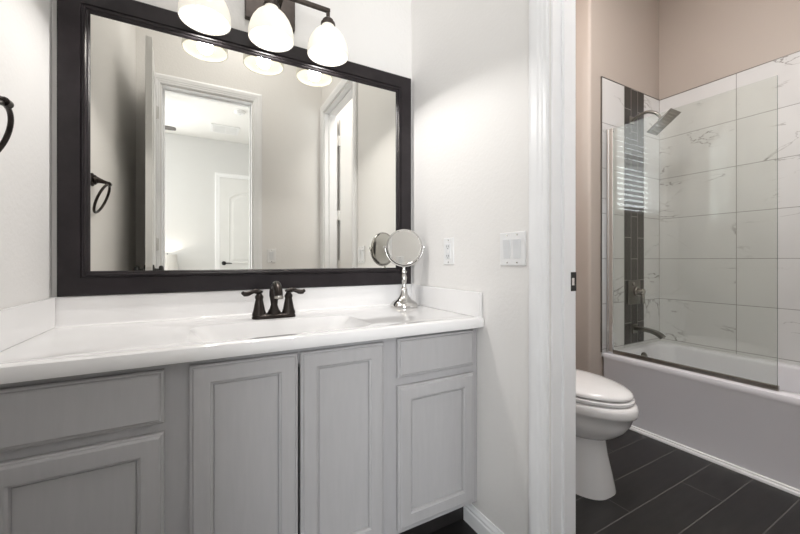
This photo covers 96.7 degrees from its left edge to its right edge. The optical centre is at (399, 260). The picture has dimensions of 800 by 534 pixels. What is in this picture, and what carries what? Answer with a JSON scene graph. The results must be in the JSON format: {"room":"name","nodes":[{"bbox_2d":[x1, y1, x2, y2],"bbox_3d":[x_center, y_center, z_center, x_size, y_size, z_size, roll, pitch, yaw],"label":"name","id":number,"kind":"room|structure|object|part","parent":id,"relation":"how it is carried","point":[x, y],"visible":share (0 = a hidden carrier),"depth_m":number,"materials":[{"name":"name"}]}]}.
{"room":"bathroom","nodes":[
{"label":"bathroom","id":0,"kind":"room"},
{"bbox_2d":[0,0,51,308],"bbox_3d":[-0.855,-0.520,0.489,0.120,3.200,1.800,0,0,-29],"label":"wall","id":1,"kind":"structure","parent":0,"point":[25,25],"depth_m":1.03,"materials":[{"name":"white paint"}]},
{"bbox_2d":[0,96,13,151],"bbox_3d":[-0.904,-0.306,0.782,0.074,0.185,0.149,0,0,-29],"label":"towel ring","id":2,"kind":"object","parent":1,"relation":"attached to","point":[5,102],"visible":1,"depth_m":0.83,"materials":[{"name":"black metal"}]},
{"bbox_3d":[-0.898,-0.363,0.785,0.059,0.041,0.034,0,0,-29],"label":"post","id":3,"kind":"part","parent":2,"relation":"part of","materials":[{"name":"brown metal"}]},
{"bbox_2d":[52,0,410,296],"bbox_3d":[-0.537,-0.520,1.621,1.525,3.200,0.120,0,0,-29],"label":"wall","id":4,"kind":"structure","parent":0,"point":[376,34],"depth_m":1.72,"materials":[{"name":"white paint"}]},
{"bbox_2d":[55,284,411,327],"bbox_3d":[-0.551,0.174,1.527,1.407,0.102,0.028,0,0,-29],"label":"backsplash","id":5,"kind":"structure","parent":4,"relation":"attached to","point":[70,311],"depth_m":1.38,"materials":[{"name":"white stone"}]},
{"bbox_2d":[57,0,410,296],"bbox_3d":[-0.550,-0.411,1.529,1.375,1.066,0.028,0,0,-29],"label":"wall mirror","id":6,"kind":"object","parent":4,"relation":"attached to","point":[189,160],"visible":0.95,"depth_m":1.42,"materials":[{"name":"black mirror"}]},
{"bbox_2d":[178,0,347,66],"bbox_3d":[-0.524,-1.019,1.440,0.638,0.272,0.209,0,0,-29],"label":"vanity light","id":7,"kind":"object","parent":4,"relation":"attached to","point":[271,27],"visible":1,"depth_m":1.46,"materials":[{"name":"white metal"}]},
{"bbox_3d":[-0.719,-0.948,1.313,0.173,0.130,0.173,0,0,-29],"label":"lamp shade","id":8,"kind":"part","parent":7,"relation":"part of","materials":[{"name":"white glass"}]},
{"bbox_2d":[197,5,213,13],"bbox_3d":[-0.719,-0.995,1.313,0.062,0.155,0.062,0,0,-29],"label":"bulb","id":9,"kind":"object","parent":7,"relation":"attached to","point":[203,9],"depth_m":1.31,"materials":[{"name":"white glass"}]},
{"bbox_3d":[-0.556,-1.081,1.527,0.203,0.147,0.026,0,0,-29],"label":"plate","id":10,"kind":"part","parent":7,"relation":"part of","materials":[{"name":"brown metal"}]},
{"bbox_3d":[-0.515,-0.948,1.425,0.173,0.130,0.173,0,0,-29],"label":"lamp shade","id":11,"kind":"part","parent":7,"relation":"part of","materials":[{"name":"white glass"}]},
{"bbox_2d":[263,0,279,32],"bbox_3d":[-0.515,-0.995,1.425,0.062,0.155,0.062,0,0,-29],"label":"bulb","id":12,"kind":"object","parent":7,"relation":"attached to","point":[274,3],"depth_m":1.41,"materials":[{"name":"white glass"}]},
{"bbox_3d":[-0.520,-1.079,1.472,0.056,0.042,0.106,0,0,-29],"label":"support arm","id":13,"kind":"part","parent":7,"relation":"part of","materials":[{"name":"brown metal"}]},
{"bbox_3d":[-0.311,-0.948,1.536,0.173,0.130,0.173,0,0,-29],"label":"lamp shade","id":14,"kind":"part","parent":7,"relation":"part of","materials":[{"name":"white glass"}]},
{"bbox_2d":[321,11,334,48],"bbox_3d":[-0.311,-0.995,1.536,0.062,0.155,0.062,0,0,-29],"label":"bulb","id":15,"kind":"object","parent":7,"relation":"attached to","point":[327,20],"depth_m":1.52,"materials":[{"name":"white glass"}]},
{"bbox_2d":[411,0,550,533],"bbox_3d":[0.514,-0.520,1.171,0.114,3.200,1.680,0,0,-29],"label":"wall","id":16,"kind":"structure","parent":0,"point":[470,58],"depth_m":1.39,"materials":[{"name":"white paint"}]},
{"bbox_2d":[444,238,453,264],"bbox_3d":[0.216,-0.040,1.585,0.009,0.118,0.072,0,0,-29],"label":"wall outlet","id":17,"kind":"object","parent":16,"relation":"attached to","point":[448,242],"visible":1,"depth_m":1.58,"materials":[{"name":"white plastic"}]},
{"bbox_2d":[446,244,449,258],"bbox_3d":[0.214,-0.040,1.585,0.003,0.067,0.033,0,0,-29],"label":"receptacle","id":18,"kind":"object","parent":17,"relation":"attached to","point":[447,245],"depth_m":1.58,"materials":[{"name":"white plastic"}]},
{"bbox_2d":[463,504,503,533],"bbox_3d":[0.351,1.038,1.335,0.013,0.083,0.340,0,0,-29],"label":"baseboard","id":19,"kind":"structure","parent":16,"relation":"attached to","point":[472,516],"depth_m":1.40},
{"bbox_2d":[500,231,525,265],"bbox_3d":[0.395,-0.040,1.256,0.011,0.118,0.118,0,0,-29],"label":"light switch","id":20,"kind":"object","parent":16,"relation":"attached to","point":[512,244],"visible":1,"depth_m":1.25,"materials":[{"name":"white plastic"}]},
{"bbox_2d":[529,0,575,533],"bbox_3d":[0.703,-0.173,0.826,0.152,2.507,0.889,0,0,-29],"label":"trim","id":21,"kind":"structure","parent":16,"relation":"attached to","point":[563,12],"depth_m":1.14,"materials":[{"name":"wood"}]},
{"bbox_3d":[0.567,0.070,1.163,0.031,0.062,0.002,0,0,-29],"label":"plate","id":22,"kind":"part","parent":21,"relation":"part of","materials":[{"name":"metal"}]},
{"bbox_2d":[429,429,799,533],"bbox_3d":[0.830,1.130,1.343,3.936,0.100,1.920,0,0,-29],"label":"floor","id":23,"kind":"structure","parent":0,"point":[662,488],"depth_m":1.59,"materials":[{"name":"black tile"}]},
{"bbox_2d":[0,328,476,533],"bbox_3d":[-0.428,0.672,1.303,1.405,0.814,0.537,0,0,-29],"label":"vanity cabinet","id":24,"kind":"object","parent":23,"relation":"on","point":[375,436],"visible":0.89,"depth_m":1.02,"materials":[{"name":"grey paint"}]},
{"bbox_3d":[-0.752,0.348,0.830,0.338,0.136,0.020,0,0,-29],"label":"drawer","id":25,"kind":"part","parent":24,"relation":"part of","materials":[{"name":"grey paint"}]},
{"bbox_3d":[-0.752,0.692,0.830,0.338,0.503,0.020,0,0,-29],"label":"door","id":26,"kind":"part","parent":24,"relation":"part of","materials":[{"name":"grey paint"}]},
{"bbox_2d":[0,284,483,384],"bbox_3d":[-0.423,0.240,1.294,1.407,0.235,0.560,0,0,-29],"label":"countertop","id":27,"kind":"structure","parent":24,"relation":"on","point":[67,336],"depth_m":1.22,"materials":[{"name":"white stone"}]},
{"bbox_2d":[241,281,305,319],"bbox_3d":[-0.488,0.152,1.386,0.165,0.146,0.183,0,0,20],"label":"sink faucet","id":28,"kind":"object","parent":27,"relation":"on","point":[275,292],"visible":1,"depth_m":1.37,"materials":[{"name":"brown metal"}]},
{"bbox_3d":[-0.562,0.123,1.353,0.080,0.027,0.028,0,0,-40],"label":"lever","id":29,"kind":"part","parent":28,"relation":"part of","materials":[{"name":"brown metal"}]},
{"bbox_3d":[-0.542,0.164,1.370,0.054,0.094,0.054,0,0,-29],"label":"handle","id":30,"kind":"part","parent":28,"relation":"part of","materials":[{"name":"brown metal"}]},
{"bbox_3d":[-0.494,0.216,1.396,0.164,0.018,0.060,0,0,-29],"label":"plate","id":31,"kind":"part","parent":28,"relation":"part of","materials":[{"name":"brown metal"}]},
{"bbox_3d":[-0.473,0.144,1.358,0.052,0.130,0.140,0,0,-29],"label":"spout","id":32,"kind":"part","parent":28,"relation":"part of","materials":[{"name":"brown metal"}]},
{"bbox_3d":[-0.446,0.164,1.423,0.054,0.094,0.054,0,0,-29],"label":"handle","id":33,"kind":"part","parent":28,"relation":"part of","materials":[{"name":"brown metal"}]},
{"bbox_3d":[-0.421,0.123,1.431,0.080,0.027,0.028,0,0,-17],"label":"lever","id":34,"kind":"part","parent":28,"relation":"part of","materials":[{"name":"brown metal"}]},
{"bbox_2d":[187,316,369,367],"bbox_3d":[-0.399,0.292,1.218,0.560,0.131,0.290,0,0,-29],"label":"basin","id":35,"kind":"object","parent":27,"relation":"in","point":[206,333],"depth_m":1.31,"materials":[{"name":"white ceramic"}]},
{"bbox_2d":[383,229,424,308],"bbox_3d":[0.021,0.037,1.710,0.150,0.376,0.151,0,0,36],"label":"makeup mirror","id":36,"kind":"object","parent":27,"relation":"on","point":[404,248],"visible":1,"depth_m":1.70,"materials":[{"name":"silver metal"}]},
{"bbox_3d":[0.020,0.089,1.720,0.034,0.112,0.034,0,0,-29],"label":"stem","id":37,"kind":"part","parent":36,"relation":"part of","materials":[{"name":"silver metal"}]},
{"bbox_3d":[-0.432,0.611,1.006,0.282,0.664,0.020,0,0,-29],"label":"door","id":38,"kind":"part","parent":24,"relation":"part of","materials":[{"name":"grey paint"}]},
{"bbox_3d":[-0.179,0.611,1.144,0.281,0.664,0.020,0,0,-29],"label":"door","id":39,"kind":"part","parent":24,"relation":"part of","materials":[{"name":"grey paint"}]},
{"bbox_3d":[0.140,0.343,1.319,0.340,0.137,0.020,0,0,-29],"label":"drawer","id":40,"kind":"part","parent":24,"relation":"part of","materials":[{"name":"grey paint"}]},
{"bbox_3d":[0.140,0.692,1.319,0.340,0.503,0.020,0,0,-29],"label":"door","id":41,"kind":"part","parent":24,"relation":"part of","materials":[{"name":"grey paint"}]},
{"bbox_2d":[576,369,638,499],"bbox_3d":[0.827,0.678,1.856,0.464,0.803,0.758,0,0,-29],"label":"toilet","id":42,"kind":"object","parent":23,"relation":"on","point":[606,409],"visible":0.3,"depth_m":1.60,"materials":[{"name":"ceramic"}]},
{"bbox_3d":[0.874,0.594,1.772,0.352,0.038,0.521,0,0,-29],"label":"lid","id":43,"kind":"part","parent":42,"relation":"part of","materials":[{"name":"ceramic"}]},
{"bbox_3d":[0.876,0.628,1.767,0.360,0.018,0.522,0,0,-29],"label":"seat","id":44,"kind":"part","parent":42,"relation":"part of","materials":[{"name":"plastic"}]},
{"bbox_2d":[603,341,799,489],"bbox_3d":[2.085,0.857,1.950,0.748,0.445,1.529,0,0,-29],"label":"bathtub","id":45,"kind":"object","parent":23,"relation":"on","point":[755,429],"visible":0.88,"depth_m":1.98,"materials":[{"name":"ceramic"}]},
{"bbox_2d":[605,75,779,390],"bbox_3d":[1.627,-0.133,2.089,0.026,1.532,0.848,0,0,-29],"label":"screen","id":46,"kind":"object","parent":45,"relation":"on","point":[609,133],"visible":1,"depth_m":2.42,"materials":[{"name":"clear glass"}]},
{"bbox_3d":[1.640,0.621,2.065,0.016,0.025,0.794,0,0,-29],"label":"rail","id":47,"kind":"part","parent":46,"relation":"part of","materials":[{"name":"silver metal"}]},
{"bbox_2d":[629,425,799,496],"bbox_3d":[1.744,1.067,1.777,0.014,0.027,1.523,0,0,-29],"label":"trim","id":48,"kind":"structure","parent":45,"relation":"attached to","point":[766,480],"depth_m":1.86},
{"bbox_2d":[576,0,658,375],"bbox_3d":[1.637,-0.520,2.665,0.891,3.200,0.136,0,0,-29],"label":"wall","id":49,"kind":"structure","parent":0,"point":[617,41],"depth_m":2.45,"materials":[{"name":"beige paint"}]},
{"bbox_2d":[601,77,658,356],"bbox_3d":[1.715,-0.297,2.626,0.750,1.923,0.008,0,0,-29],"label":"tiled wall","id":50,"kind":"structure","parent":49,"relation":"attached to","point":[612,92],"depth_m":2.57,"materials":[{"name":"tile"}]},
{"bbox_2d":[624,86,643,344],"bbox_3d":[1.734,-0.325,2.631,0.258,1.869,0.001,0,0,-29],"label":"accent tile strip","id":51,"kind":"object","parent":50,"relation":"attached to","point":[633,99],"depth_m":2.62,"materials":[{"name":"tile"}]},
{"bbox_2d":[628,280,645,304],"bbox_3d":[1.739,0.235,2.596,0.156,0.180,0.064,0,0,-29],"label":"shower valve","id":52,"kind":"object","parent":50,"relation":"attached to","point":[634,290],"visible":1,"depth_m":2.60,"materials":[{"name":"silver metal"}]},
{"bbox_3d":[1.757,0.256,2.601,0.068,0.119,0.056,0,0,-29],"label":"handle","id":53,"kind":"part","parent":52,"relation":"part of","materials":[{"name":"silver metal"}]},
{"bbox_2d":[632,324,665,338],"bbox_3d":[1.780,0.509,2.543,0.068,0.077,0.197,0,0,-29],"label":"tub spout","id":54,"kind":"object","parent":50,"relation":"attached to","point":[635,328],"visible":1,"depth_m":2.54,"materials":[{"name":"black metal"}]},
{"bbox_2d":[629,108,680,135],"bbox_3d":[1.796,-0.981,2.511,0.130,0.170,0.269,0,0,-29],"label":"showerhead","id":55,"kind":"object","parent":50,"relation":"attached to","point":[671,114],"visible":1,"depth_m":2.47,"materials":[{"name":"silver metal"}]},
{"bbox_3d":[1.757,-1.028,2.538,0.024,0.077,0.187,0,0,-40],"label":"shower arm","id":56,"kind":"part","parent":55,"relation":"part of","materials":[{"name":"silver metal"}]},
{"bbox_3d":[1.824,-0.955,2.461,0.128,0.118,0.155,0,0,-29],"label":"head plate","id":57,"kind":"part","parent":55,"relation":"part of","materials":[{"name":"silver metal"}]},
{"bbox_2d":[659,0,799,340],"bbox_3d":[2.505,-0.520,2.183,0.191,3.200,1.544,0,0,-29],"label":"wall","id":58,"kind":"structure","parent":0,"point":[701,42],"depth_m":2.50,"materials":[{"name":"beige paint"}]},
{"bbox_2d":[601,51,798,351],"bbox_3d":[2.086,-0.316,1.954,0.764,1.895,1.542,0,0,-29],"label":"trim","id":59,"kind":"structure","parent":58,"relation":"attached to","point":[797,51],"depth_m":2.44,"materials":[{"name":"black metal"}]},
{"bbox_2d":[660,51,799,364],"bbox_3d":[2.419,-0.297,2.131,0.009,1.923,1.536,0,0,-29],"label":"tiled wall","id":60,"kind":"structure","parent":58,"relation":"attached to","point":[718,156],"depth_m":2.42,"materials":[{"name":"tile"}]}
]}

